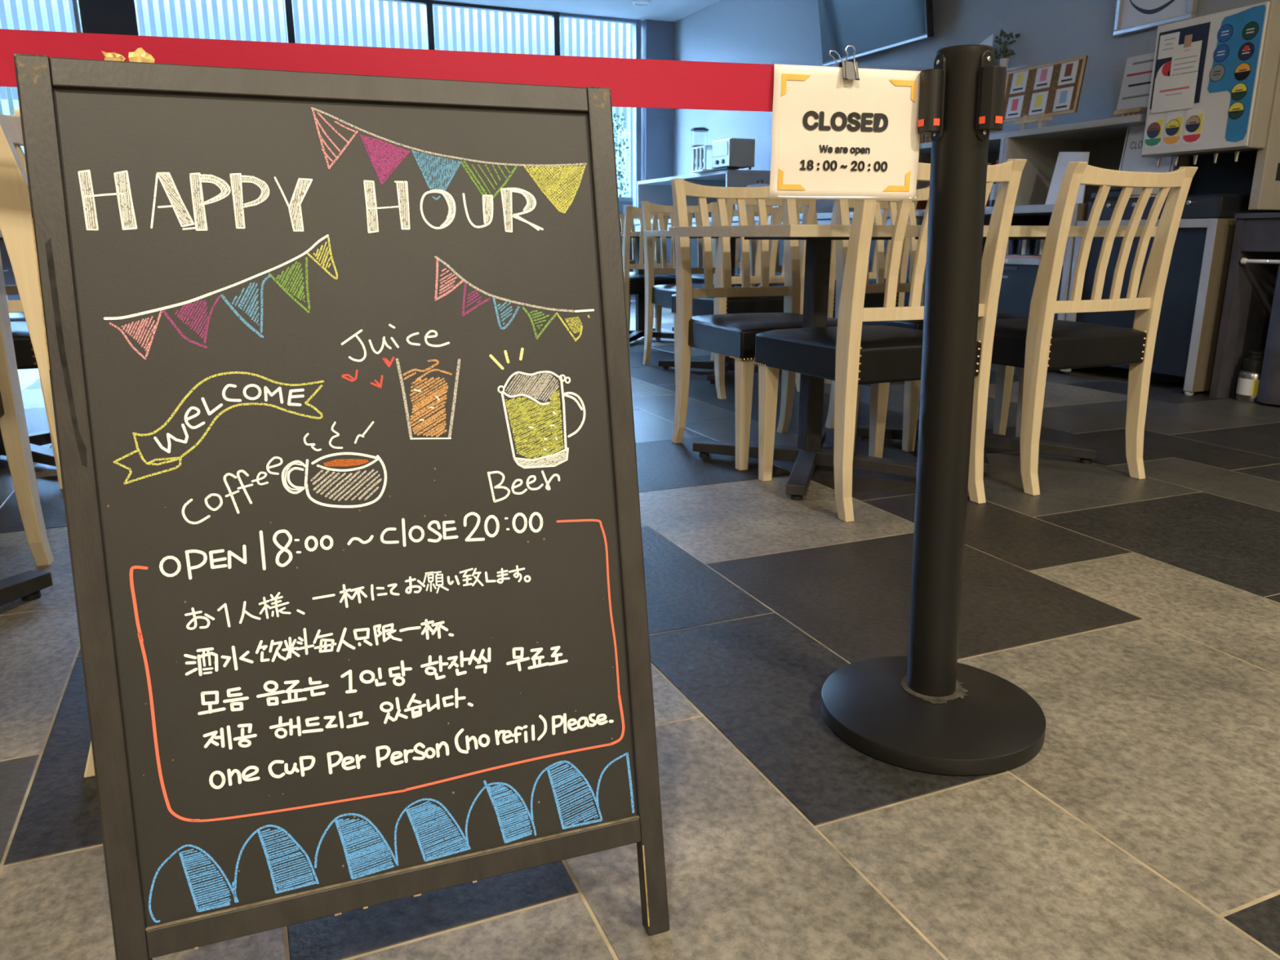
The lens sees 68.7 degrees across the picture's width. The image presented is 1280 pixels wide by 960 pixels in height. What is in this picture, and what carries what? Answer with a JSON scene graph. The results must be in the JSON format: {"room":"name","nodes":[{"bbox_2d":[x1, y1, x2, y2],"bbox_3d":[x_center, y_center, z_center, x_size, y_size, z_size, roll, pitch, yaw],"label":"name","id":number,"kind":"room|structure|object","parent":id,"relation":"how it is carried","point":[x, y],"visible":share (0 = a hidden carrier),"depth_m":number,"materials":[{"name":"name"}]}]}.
{"room":"cafe dining area","nodes":[
{"label":"cafe dining area","id":0,"kind":"room"},
{"bbox_2d":[433,0,719,22],"bbox_3d":[-1.361,-2.752,1.885,9.680,0.100,13.900,-6,16,-22],"label":"ceiling","id":1,"kind":"structure","parent":0,"point":[672,11],"depth_m":9.03,"materials":[{"name":"paint"}]},
{"bbox_2d":[632,0,650,5],"bbox_3d":[0.015,-4.503,8.840,0.170,0.016,0.170,-6,16,-22],"label":"recessed light","id":2,"kind":"object","parent":1,"relation":"in","point":[639,2],"visible":1,"depth_m":8.84,"materials":[{"name":"white"}]},
{"bbox_2d":[0,301,1279,959],"bbox_3d":[-1.342,0.076,2.573,9.680,0.060,13.600,-6,16,-22],"label":"floor","id":3,"kind":"structure","parent":0,"point":[1140,617],"depth_m":1.35,"materials":[{"name":"tile"}]},
{"bbox_2d":[4,282,26,321],"bbox_3d":[-2.155,-0.559,3.162,0.459,0.874,0.527,-6,16,-22],"label":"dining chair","id":4,"kind":"object","parent":3,"relation":"on","point":[10,289],"visible":0.02,"depth_m":3.10,"materials":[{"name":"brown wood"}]},
{"bbox_2d":[0,229,52,605],"bbox_3d":[-1.293,-0.029,1.432,0.630,0.720,0.700,-6,16,-22],"label":"dining table","id":5,"kind":"object","parent":3,"relation":"on","point":[27,585],"visible":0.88,"depth_m":1.82,"materials":[{"name":"metal"}]},
{"bbox_2d":[0,251,53,566],"bbox_3d":[-1.444,-0.176,1.689,0.459,0.874,0.527,-4,15,-16],"label":"dining chair","id":6,"kind":"object","parent":3,"relation":"on","point":[13,426],"visible":1,"depth_m":1.93,"materials":[{"name":"brown wood"}]},
{"bbox_2d":[0,237,56,466],"bbox_3d":[-2.036,-0.415,2.914,0.630,0.720,0.700,-6,16,-22],"label":"dining table","id":7,"kind":"object","parent":3,"relation":"on","point":[42,455],"visible":0.09,"depth_m":2.93,"materials":[{"name":"metal"}]},
{"bbox_2d":[7,300,62,488],"bbox_3d":[-1.912,-0.424,2.640,0.459,0.874,0.527,-7,16,-25],"label":"dining chair","id":8,"kind":"object","parent":3,"relation":"on","point":[25,357],"visible":0.19,"depth_m":2.57,"materials":[{"name":"brown wood"}]},
{"bbox_2d":[0,109,95,777],"bbox_3d":[-0.620,-0.103,1.407,0.527,0.874,0.459,-6,16,-22],"label":"dining chair","id":9,"kind":"object","parent":3,"relation":"on","point":[15,215],"visible":0.06,"depth_m":1.08,"materials":[{"name":"brown wood"}]},
{"bbox_2d":[13,53,669,959],"bbox_3d":[-0.278,0.034,0.969,0.496,0.831,0.432,-5,16,-20],"label":"chalkboard sign","id":10,"kind":"object","parent":3,"relation":"on","point":[339,364],"visible":1,"depth_m":0.84,"materials":[{"name":"paint"}]},
{"bbox_2d":[101,51,125,61],"bbox_3d":[-0.434,-0.345,0.775,0.017,0.015,0.008,-6,16,-20],"label":"scrap","id":11,"kind":"object","parent":10,"relation":"on","point":[114,56],"visible":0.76,"depth_m":0.77,"materials":[{"name":"yellow paper"}]},
{"bbox_2d":[128,47,155,62],"bbox_3d":[-0.415,-0.349,0.781,0.019,0.020,0.007,-5,16,-20],"label":"scrap","id":12,"kind":"object","parent":10,"relation":"on","point":[140,55],"visible":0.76,"depth_m":0.78,"materials":[{"name":"yellow paper"}]},
{"bbox_2d":[620,231,674,342],"bbox_3d":[0.003,-1.321,6.391,0.630,0.720,0.700,-6,16,-22],"label":"dining table","id":13,"kind":"object","parent":3,"relation":"on","point":[639,332],"visible":0.34,"depth_m":6.38,"materials":[{"name":"metal"}]},
{"bbox_2d":[619,213,675,329],"bbox_3d":[0.001,-1.480,6.698,0.459,0.874,0.527,-6,16,-22],"label":"dining chair","id":14,"kind":"object","parent":3,"relation":"on","point":[657,250],"visible":0.12,"depth_m":6.83,"materials":[{"name":"brown wood"}]},
{"bbox_2d":[622,204,693,349],"bbox_3d":[0.035,-1.319,6.080,0.459,0.874,0.527,-6,16,-22],"label":"dining chair","id":15,"kind":"object","parent":3,"relation":"on","point":[633,284],"visible":0.38,"depth_m":5.85,"materials":[{"name":"brown wood"}]},
{"bbox_2d":[640,200,742,364],"bbox_3d":[0.307,-1.039,5.003,0.459,0.874,0.527,-6,16,-22],"label":"dining chair","id":16,"kind":"object","parent":3,"relation":"on","point":[661,295],"visible":0.48,"depth_m":5.08,"materials":[{"name":"brown wood"}]},
{"bbox_2d":[643,230,782,384],"bbox_3d":[0.445,-0.901,4.780,0.630,0.720,0.700,-6,16,-22],"label":"dining table","id":17,"kind":"object","parent":3,"relation":"on","point":[729,362],"visible":0.38,"depth_m":4.77,"materials":[{"name":"wood"}]},
{"bbox_2d":[691,209,772,285],"bbox_3d":[0.586,-1.379,6.308,0.459,0.874,0.527,-6,16,-22],"label":"dining chair","id":18,"kind":"object","parent":3,"relation":"on","point":[695,278],"visible":0.12,"depth_m":6.11,"materials":[{"name":"brown wood"}]},
{"bbox_2d":[670,198,816,399],"bbox_3d":[0.462,-0.850,4.277,0.459,0.874,0.527,-7,16,-25],"label":"dining chair","id":19,"kind":"object","parent":3,"relation":"on","point":[748,304],"visible":0.36,"depth_m":4.09,"materials":[{"name":"brown wood"}]},
{"bbox_2d":[670,177,867,470],"bbox_3d":[0.402,-0.527,3.038,0.459,0.874,0.527,-6,16,-22],"label":"dining chair","id":20,"kind":"object","parent":3,"relation":"on","point":[733,335],"visible":0.7,"depth_m":3.10,"materials":[{"name":"brown wood"}]},
{"bbox_2d":[633,208,924,308],"bbox_3d":[1.078,-1.784,7.910,0.585,0.850,4.490,-6,16,-22],"label":"countertop","id":21,"kind":"structure","parent":3,"relation":"on","point":[822,218],"depth_m":7.15,"materials":[{"name":"grey"}]},
{"bbox_2d":[636,168,770,220],"bbox_3d":[0.602,-2.674,8.879,0.545,0.384,1.940,-6,16,-22],"label":"corner shelf unit","id":22,"kind":"object","parent":21,"relation":"on","point":[656,191],"visible":0.31,"depth_m":8.85,"materials":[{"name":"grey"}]},
{"bbox_2d":[690,127,708,173],"bbox_3d":[0.537,-2.976,8.479,0.163,0.400,0.164,-6,16,-22],"label":"dispenser","id":23,"kind":"object","parent":22,"relation":"on","point":[695,129],"visible":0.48,"depth_m":8.43,"materials":[{"name":"silver metal"}]},
{"bbox_2d":[689,145,711,173],"bbox_3d":[0.619,-2.817,8.242,0.280,0.212,0.260,-6,16,-22],"label":"blender","id":24,"kind":"object","parent":22,"relation":"on","point":[705,148],"visible":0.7,"depth_m":8.18,"materials":[{"name":"silver metal"}]},
{"bbox_2d":[709,137,755,171],"bbox_3d":[0.782,-2.763,7.968,0.260,0.245,0.330,-6,16,-22],"label":"toaster oven","id":25,"kind":"object","parent":22,"relation":"on","point":[730,153],"visible":0.96,"depth_m":7.84,"materials":[{"name":"silver metal"}]},
{"bbox_2d":[709,167,738,171],"bbox_3d":[0.713,-2.643,7.969,0.110,0.012,0.320,-6,16,-22],"label":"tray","id":26,"kind":"object","parent":25,"relation":"on","point":[713,169],"depth_m":7.90,"materials":[{"name":"white"}]},
{"bbox_2d":[734,179,768,209],"bbox_3d":[0.995,-2.345,7.800,0.285,0.291,0.356,-6,16,-22],"label":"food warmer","id":27,"kind":"object","parent":21,"relation":"on","point":[757,184],"visible":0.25,"depth_m":7.71,"materials":[{"name":"silver metal"}]},
{"bbox_2d":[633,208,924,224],"bbox_3d":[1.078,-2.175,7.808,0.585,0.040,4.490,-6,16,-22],"label":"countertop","id":28,"kind":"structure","parent":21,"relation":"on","point":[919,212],"depth_m":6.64,"materials":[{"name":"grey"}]},
{"bbox_2d":[880,114,1191,210],"bbox_3d":[2.180,-1.743,5.301,0.555,0.384,1.880,-6,16,-22],"label":"counter","id":29,"kind":"object","parent":28,"relation":"on","point":[1104,139],"visible":0.28,"depth_m":5.11,"materials":[{"name":"grey"}]},
{"bbox_2d":[919,133,925,143],"bbox_3d":[1.746,-2.125,5.784,0.063,0.110,0.064,-6,16,-22],"label":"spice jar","id":30,"kind":"object","parent":29,"relation":"on","point":[922,137],"visible":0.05,"depth_m":5.77,"materials":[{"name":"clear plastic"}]},
{"bbox_2d":[924,133,931,142],"bbox_3d":[1.773,-2.109,5.722,0.063,0.110,0.064,-6,16,-22],"label":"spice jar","id":31,"kind":"object","parent":29,"relation":"on","point":[928,139],"visible":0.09,"depth_m":5.71,"materials":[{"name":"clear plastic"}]},
{"bbox_2d":[1003,55,1088,129],"bbox_3d":[2.151,-2.040,5.008,0.133,0.339,0.536,-6,16,-22],"label":"cork board","id":32,"kind":"object","parent":29,"relation":"on","point":[1035,94],"visible":0.82,"depth_m":4.96,"materials":[{"name":"brown wood"}]},
{"bbox_2d":[1010,98,1018,111],"bbox_3d":[2.060,-2.062,5.148,0.008,0.060,0.044,-6,16,-22],"label":"picture","id":33,"kind":"object","parent":32,"relation":"attached to","point":[1014,102],"depth_m":5.15,"materials":[{"name":"red paper"}]},
{"bbox_2d":[1015,73,1023,85],"bbox_3d":[2.076,-2.189,5.121,0.008,0.060,0.044,-6,16,-22],"label":"picture","id":34,"kind":"object","parent":32,"relation":"attached to","point":[1019,77],"depth_m":5.12,"materials":[{"name":"yellow paper"}]},
{"bbox_2d":[1034,94,1043,107],"bbox_3d":[2.127,-2.022,4.996,0.008,0.060,0.044,-6,16,-22],"label":"picture","id":35,"kind":"object","parent":32,"relation":"attached to","point":[1038,99],"depth_m":5.00,"materials":[{"name":"yellow paper"}]},
{"bbox_2d":[1039,68,1048,81],"bbox_3d":[2.143,-2.150,4.970,0.008,0.060,0.044,-6,16,-22],"label":"picture","id":36,"kind":"object","parent":32,"relation":"attached to","point":[1043,73],"depth_m":4.97,"materials":[{"name":"pink paper"}]},
{"bbox_2d":[1058,90,1067,103],"bbox_3d":[2.192,-1.984,4.850,0.008,0.060,0.044,-6,16,-22],"label":"picture","id":37,"kind":"object","parent":32,"relation":"attached to","point":[1063,95],"depth_m":4.85,"materials":[{"name":"blue paper"}]},
{"bbox_2d":[1064,62,1073,76],"bbox_3d":[2.208,-2.111,4.823,0.008,0.060,0.044,-6,16,-22],"label":"picture","id":38,"kind":"object","parent":32,"relation":"attached to","point":[1068,67],"depth_m":4.82,"materials":[{"name":"brown paper"}]},
{"bbox_2d":[1113,52,1154,116],"bbox_3d":[2.399,-1.873,4.447,0.064,0.295,0.290,-6,16,-22],"label":"menu sheet","id":39,"kind":"object","parent":29,"relation":"on","point":[1134,95],"visible":0.59,"depth_m":4.50,"materials":[{"name":"grey paper"}]},
{"bbox_2d":[799,199,835,213],"bbox_3d":[1.326,-2.151,7.053,0.285,0.291,0.356,-6,16,-22],"label":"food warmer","id":40,"kind":"object","parent":21,"relation":"on","point":[823,206],"visible":0.02,"depth_m":6.91,"materials":[{"name":"silver metal"}]},
{"bbox_2d":[915,200,927,209],"bbox_3d":[1.683,-1.847,6.166,0.240,0.150,0.340,-6,16,-22],"label":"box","id":41,"kind":"object","parent":21,"relation":"on","point":[920,204],"visible":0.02,"depth_m":6.05,"materials":[{"name":"brown"}]},
{"bbox_2d":[745,204,817,286],"bbox_3d":[0.894,-1.105,5.257,0.459,0.874,0.527,-6,16,-22],"label":"dining chair","id":42,"kind":"object","parent":3,"relation":"on","point":[773,211],"visible":0.09,"depth_m":5.30,"materials":[{"name":"brown wood"}]},
{"bbox_2d":[668,224,989,500],"bbox_3d":[0.516,-0.383,2.788,0.630,0.720,0.700,-6,16,-22],"label":"dining table","id":43,"kind":"object","parent":3,"relation":"on","point":[809,452],"visible":0.81,"depth_m":2.73,"materials":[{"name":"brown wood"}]},
{"bbox_2d":[824,199,917,383],"bbox_3d":[1.026,-0.960,4.701,0.459,0.874,0.527,-6,16,-22],"label":"dining chair","id":44,"kind":"object","parent":3,"relation":"on","point":[871,300],"visible":0.2,"depth_m":4.51,"materials":[{"name":"brown wood"}]},
{"bbox_2d":[752,159,1026,522],"bbox_3d":[0.635,-0.390,2.509,0.459,0.874,0.527,-6,16,-22],"label":"dining chair","id":45,"kind":"object","parent":3,"relation":"on","point":[851,353],"visible":0.68,"depth_m":2.34,"materials":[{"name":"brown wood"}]},
{"bbox_2d":[824,185,1021,451],"bbox_3d":[0.984,-0.592,3.286,0.459,0.874,0.527,-6,16,-22],"label":"dining chair","id":46,"kind":"object","parent":3,"relation":"on","point":[1005,374],"visible":0.19,"depth_m":3.28,"materials":[{"name":"brown wood"}]},
{"bbox_2d":[820,44,1045,775],"bbox_3d":[0.429,-0.089,1.275,0.316,0.914,0.316,-6,16,-22],"label":"barrier post","id":47,"kind":"object","parent":3,"relation":"on","point":[926,710],"visible":1,"depth_m":1.26,"materials":[{"name":"black metal"}]},
{"bbox_2d":[0,28,912,111],"bbox_3d":[-0.798,-0.402,0.867,2.400,0.056,0.004,-4,15,-15],"label":"belt","id":48,"kind":"object","parent":47,"relation":"attached to","point":[632,82],"visible":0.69,"depth_m":1.02,"materials":[{"name":"red fabric"}]},
{"bbox_2d":[769,63,921,199],"bbox_3d":[0.254,-0.423,1.147,0.206,0.160,0.005,-4,15,-14],"label":"sign","id":49,"kind":"object","parent":48,"relation":"attached to","point":[833,137],"visible":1,"depth_m":1.15,"materials":[{"name":"paper"}]},
{"bbox_2d":[829,45,859,79],"bbox_3d":[0.246,-0.501,1.126,0.031,0.039,0.023,-4,15,-14],"label":"binder clip","id":50,"kind":"object","parent":49,"relation":"attached to","point":[850,69],"visible":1,"depth_m":1.12,"materials":[{"name":"silver metal"}]},
{"bbox_2d":[856,225,1157,477],"bbox_3d":[1.098,-0.445,3.029,0.630,0.720,0.700,-6,16,-22],"label":"dining table","id":51,"kind":"object","parent":3,"relation":"on","point":[1086,454],"visible":0.24,"depth_m":2.94,"materials":[{"name":"metal"}]},
{"bbox_2d":[920,203,1109,368],"bbox_3d":[2.207,-1.132,5.367,0.577,0.830,1.145,-6,16,-22],"label":"base cabinet","id":52,"kind":"object","parent":3,"relation":"on","point":[1019,274],"visible":0.2,"depth_m":5.05,"materials":[{"name":"wood"},{"name":"metal"}]},
{"bbox_2d":[985,163,991,206],"bbox_3d":[1.978,-1.680,5.340,0.060,0.240,0.061,-6,16,-22],"label":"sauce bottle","id":53,"kind":"object","parent":52,"relation":"on","point":[988,164],"visible":0.12,"depth_m":5.33,"materials":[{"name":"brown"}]},
{"bbox_2d":[989,160,999,206],"bbox_3d":[2.010,-1.666,5.268,0.066,0.250,0.067,-6,16,-22],"label":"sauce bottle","id":54,"kind":"object","parent":52,"relation":"on","point":[993,192],"visible":0.16,"depth_m":5.26,"materials":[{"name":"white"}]},
{"bbox_2d":[1004,253,1064,259],"bbox_3d":[2.104,-1.257,5.258,0.275,0.012,0.960,-6,16,-22],"label":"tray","id":55,"kind":"object","parent":52,"relation":"on","point":[1007,255],"visible":0.26,"depth_m":5.06,"materials":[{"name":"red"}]},
{"bbox_2d":[1044,151,1089,204],"bbox_3d":[2.197,-1.544,4.775,0.065,0.263,0.240,-6,16,-22],"label":"sheet","id":56,"kind":"object","parent":52,"relation":"on","point":[1064,157],"visible":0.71,"depth_m":4.83,"materials":[{"name":"white paper"}]},
{"bbox_2d":[991,161,1197,495],"bbox_3d":[1.194,-0.453,2.751,0.459,0.874,0.527,-7,16,-24],"label":"dining chair","id":57,"kind":"object","parent":3,"relation":"on","point":[1038,344],"visible":0.84,"depth_m":2.56,"materials":[{"name":"brown wood"}]},
{"bbox_2d":[1060,218,1236,395],"bbox_3d":[2.584,-0.860,4.532,0.575,0.765,0.745,-6,16,-22],"label":"base cabinet","id":58,"kind":"object","parent":3,"relation":"on","point":[1187,336],"visible":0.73,"depth_m":4.19,"materials":[{"name":"grey painted wood"}]},
{"bbox_2d":[1086,193,1271,220],"bbox_3d":[2.495,-1.271,4.383,0.360,0.101,0.700,-6,16,-22],"label":"induction hob","id":59,"kind":"object","parent":58,"relation":"in","point":[1221,206],"visible":0.58,"depth_m":4.10,"materials":[{"name":"black"}]},
{"bbox_2d":[1090,186,1122,199],"bbox_3d":[2.287,-1.414,4.545,0.080,0.092,0.160,-6,16,-22],"label":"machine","id":60,"kind":"object","parent":59,"relation":"on","point":[1114,192],"visible":0.27,"depth_m":4.49,"materials":[{"name":"black metal"}]},
{"bbox_2d":[1119,124,1175,197],"bbox_3d":[2.401,-1.522,4.430,0.047,0.360,0.295,-6,16,-22],"label":"sign","id":61,"kind":"object","parent":59,"relation":"on","point":[1131,160],"visible":0.43,"depth_m":4.47,"materials":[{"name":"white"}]},
{"bbox_2d":[1208,212,1279,404],"bbox_3d":[2.979,-0.647,3.674,0.545,0.785,1.090,-6,16,-22],"label":"base cabinet","id":62,"kind":"object","parent":3,"relation":"on","point":[1251,312],"visible":1,"depth_m":4.04,"materials":[{"name":"black wood"}]},
{"bbox_2d":[1141,0,1279,212],"bbox_3d":[2.647,-1.609,4.154,0.528,0.805,0.549,-6,16,-22],"label":"dispenser","id":63,"kind":"object","parent":62,"relation":"on","point":[1231,131],"visible":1,"depth_m":3.95,"materials":[{"name":"plastic"}]},
{"bbox_2d":[1157,31,1179,59],"bbox_3d":[2.333,-1.917,4.134,0.001,0.098,0.095,-6,16,-22],"label":"paper notice","id":64,"kind":"object","parent":63,"relation":"attached to","point":[1167,42],"visible":1,"depth_m":4.14,"materials":[{"name":"grey paper"}]},
{"bbox_2d":[1151,71,1198,113],"bbox_3d":[2.354,-1.707,4.129,0.001,0.147,0.208,-6,16,-22],"label":"paper notice","id":65,"kind":"object","parent":63,"relation":"attached to","point":[1175,92],"visible":1,"depth_m":4.13,"materials":[{"name":"white paper"}]},
{"bbox_2d":[1169,40,1202,75],"bbox_3d":[2.369,-1.831,4.066,0.001,0.120,0.135,-6,16,-22],"label":"paper notice","id":66,"kind":"object","parent":63,"relation":"attached to","point":[1186,60],"visible":1,"depth_m":4.07,"materials":[{"name":"white paper"}]},
{"bbox_2d":[1183,34,1192,48],"bbox_3d":[2.369,-1.897,4.048,0.001,0.049,0.035,-6,16,-22],"label":"tape square","id":67,"kind":"object","parent":63,"relation":"attached to","point":[1188,39],"visible":1,"depth_m":4.05,"materials":[{"name":"beige paper"}]},
{"bbox_2d":[1275,163,1279,180],"bbox_3d":[2.730,-1.304,3.965,0.100,0.070,0.004,-6,16,-22],"label":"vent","id":68,"kind":"object","parent":63,"relation":"attached to","point":[1277,165],"depth_m":3.95,"materials":[{"name":"black"}]},
{"bbox_2d":[1256,265,1279,404],"bbox_3d":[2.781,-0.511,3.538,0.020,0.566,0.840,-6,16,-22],"label":"trash can","id":69,"kind":"object","parent":62,"relation":"hanging from","point":[1268,391],"depth_m":3.89,"materials":[{"name":"grey metal"}]},
{"bbox_2d":[1235,349,1264,402],"bbox_3d":[2.661,-0.451,4.051,0.121,0.216,0.122,-6,16,-22],"label":"bottle","id":70,"kind":"object","parent":3,"relation":"on","point":[1248,381],"visible":0.69,"depth_m":4.02,"materials":[{"name":"grey"}]},
{"bbox_2d":[673,0,1279,212],"bbox_3d":[3.021,-1.828,4.150,0.120,2.830,13.850,-6,16,-22],"label":"wall","id":71,"kind":"structure","parent":0,"point":[766,32],"depth_m":6.30,"materials":[{"name":"paint"}]},
{"bbox_2d":[817,0,933,66],"bbox_3d":[1.650,-3.355,6.546,0.251,0.690,1.200,-6,16,-22],"label":"television","id":72,"kind":"object","parent":71,"relation":"attached to","point":[869,26],"visible":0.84,"depth_m":6.57,"materials":[{"name":"black plastic"},{"name":"glass"}]},
{"bbox_2d":[1005,63,1039,75],"bbox_3d":[2.183,-2.472,5.696,0.105,0.018,0.560,-6,16,-22],"label":"wall ledge","id":73,"kind":"object","parent":71,"relation":"attached to","point":[1027,65],"visible":0.14,"depth_m":5.48,"materials":[{"name":"grey"}]},
{"bbox_2d":[978,33,993,46],"bbox_3d":[2.109,-2.618,5.777,0.004,0.220,0.170,-6,16,-22],"label":"note","id":74,"kind":"object","parent":73,"relation":"on","point":[988,42],"visible":0.21,"depth_m":5.71,"materials":[{"name":"white paper"}]},
{"bbox_2d":[999,57,1008,68],"bbox_3d":[2.186,-2.495,5.624,0.055,0.062,0.056,-6,16,-22],"label":"pot","id":75,"kind":"object","parent":73,"relation":"on","point":[1003,61],"depth_m":5.60,"materials":[{"name":"white ceramic"}]},
{"bbox_2d":[994,29,1020,68],"bbox_3d":[2.182,-2.568,5.595,0.118,0.218,0.131,-6,16,-22],"label":"sprig","id":76,"kind":"object","parent":73,"relation":"on","point":[1004,61],"visible":0.99,"depth_m":5.60,"materials":[{"name":"green plant"}]},
{"bbox_2d":[1113,0,1198,36],"bbox_3d":[2.616,-2.534,4.720,0.040,0.470,0.450,-6,16,-22],"label":"framed picture","id":77,"kind":"object","parent":71,"relation":"attached to","point":[1131,16],"visible":0.92,"depth_m":4.79,"materials":[{"name":"silver metal"}]},
{"bbox_2d":[1120,0,1188,29],"bbox_3d":[2.623,-2.535,4.723,0.015,0.420,0.400,-6,16,-22],"label":"print","id":78,"kind":"object","parent":77,"relation":"on","point":[1134,14],"depth_m":4.78},
{"label":"outside","id":79,"kind":"structure","parent":0,"visible":0},
{"bbox_3d":[-4.272,-3.694,17.213,38.000,0.060,16.300,-6,16,-22],"label":"trim","id":80,"kind":"structure","parent":79,"visible":0},
{"bbox_2d":[0,0,630,197],"bbox_3d":[-4.521,-3.297,8.742,9.994,3.360,0.060,-6,16,-22],"label":"window blind","id":81,"kind":"object","parent":80,"relation":"on","point":[6,2],"visible":0.02,"depth_m":9.22,"materials":[{"name":"fabric"}]},
{"bbox_2d":[0,0,632,197],"bbox_3d":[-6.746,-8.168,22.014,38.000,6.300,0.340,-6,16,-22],"label":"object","id":82,"kind":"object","parent":80,"relation":"on","point":[4,25],"visible":0.03,"depth_m":21.37,"materials":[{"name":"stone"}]},
{"bbox_2d":[0,196,633,300],"bbox_3d":[-4.205,-2.087,8.679,9.300,1.150,0.130,-6,16,-22],"label":"wall","id":83,"kind":"structure","parent":80,"relation":"on","point":[9,277],"depth_m":8.15,"materials":[{"name":"stone"}]},
{"bbox_2d":[71,0,81,32],"bbox_3d":[-4.670,-2.838,8.031,0.030,2.830,0.080,-6,16,-22],"label":"trim","id":84,"kind":"structure","parent":83,"relation":"attached to","point":[77,17],"depth_m":7.74,"materials":[{"name":"grey metal"}]},
{"bbox_2d":[78,0,140,35],"bbox_3d":[-4.429,-2.853,8.089,0.410,2.830,0.240,-6,16,-22],"label":"pillar","id":85,"kind":"structure","parent":83,"relation":"attached to","point":[97,16],"depth_m":7.73,"materials":[{"name":"black"}]},
{"bbox_2d":[284,0,295,43],"bbox_3d":[-3.684,-2.946,8.445,1.250,2.830,0.090,-6,16,-22],"label":"window","id":86,"kind":"structure","parent":83,"relation":"in","point":[287,3],"depth_m":8.35,"materials":[{"name":"black metal"}]},
{"bbox_2d":[377,0,435,49],"bbox_3d":[-2.549,-3.068,8.916,1.280,2.830,0.090,-6,16,-22],"label":"window","id":87,"kind":"structure","parent":83,"relation":"in","point":[428,14],"depth_m":8.80,"materials":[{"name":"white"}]},
{"bbox_2d":[432,0,560,55],"bbox_3d":[-1.399,-3.192,9.392,1.280,2.830,0.090,-6,16,-22],"label":"window","id":88,"kind":"structure","parent":83,"relation":"in","point":[555,16],"depth_m":9.14,"materials":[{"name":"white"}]},
{"bbox_2d":[559,12,641,301],"bbox_3d":[-0.420,-3.298,9.798,0.910,2.830,0.090,-6,16,-22],"label":"window","id":89,"kind":"structure","parent":83,"relation":"in","point":[637,24],"depth_m":9.79,"materials":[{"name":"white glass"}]},
{"bbox_2d":[641,19,674,180],"bbox_3d":[0.151,-3.375,10.093,0.320,2.830,0.300,-6,16,-22],"label":"pillar","id":90,"kind":"structure","parent":83,"relation":"attached to","point":[657,36],"depth_m":9.85,"materials":[{"name":"paint"}]},
{"bbox_2d":[613,112,631,197],"bbox_3d":[-0.245,-3.020,10.468,0.309,2.056,0.292,5,16,20],"label":"shrub","id":91,"kind":"object","parent":80,"relation":"on","point":[620,176],"visible":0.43,"depth_m":10.31,"materials":[{"name":"green plant"}]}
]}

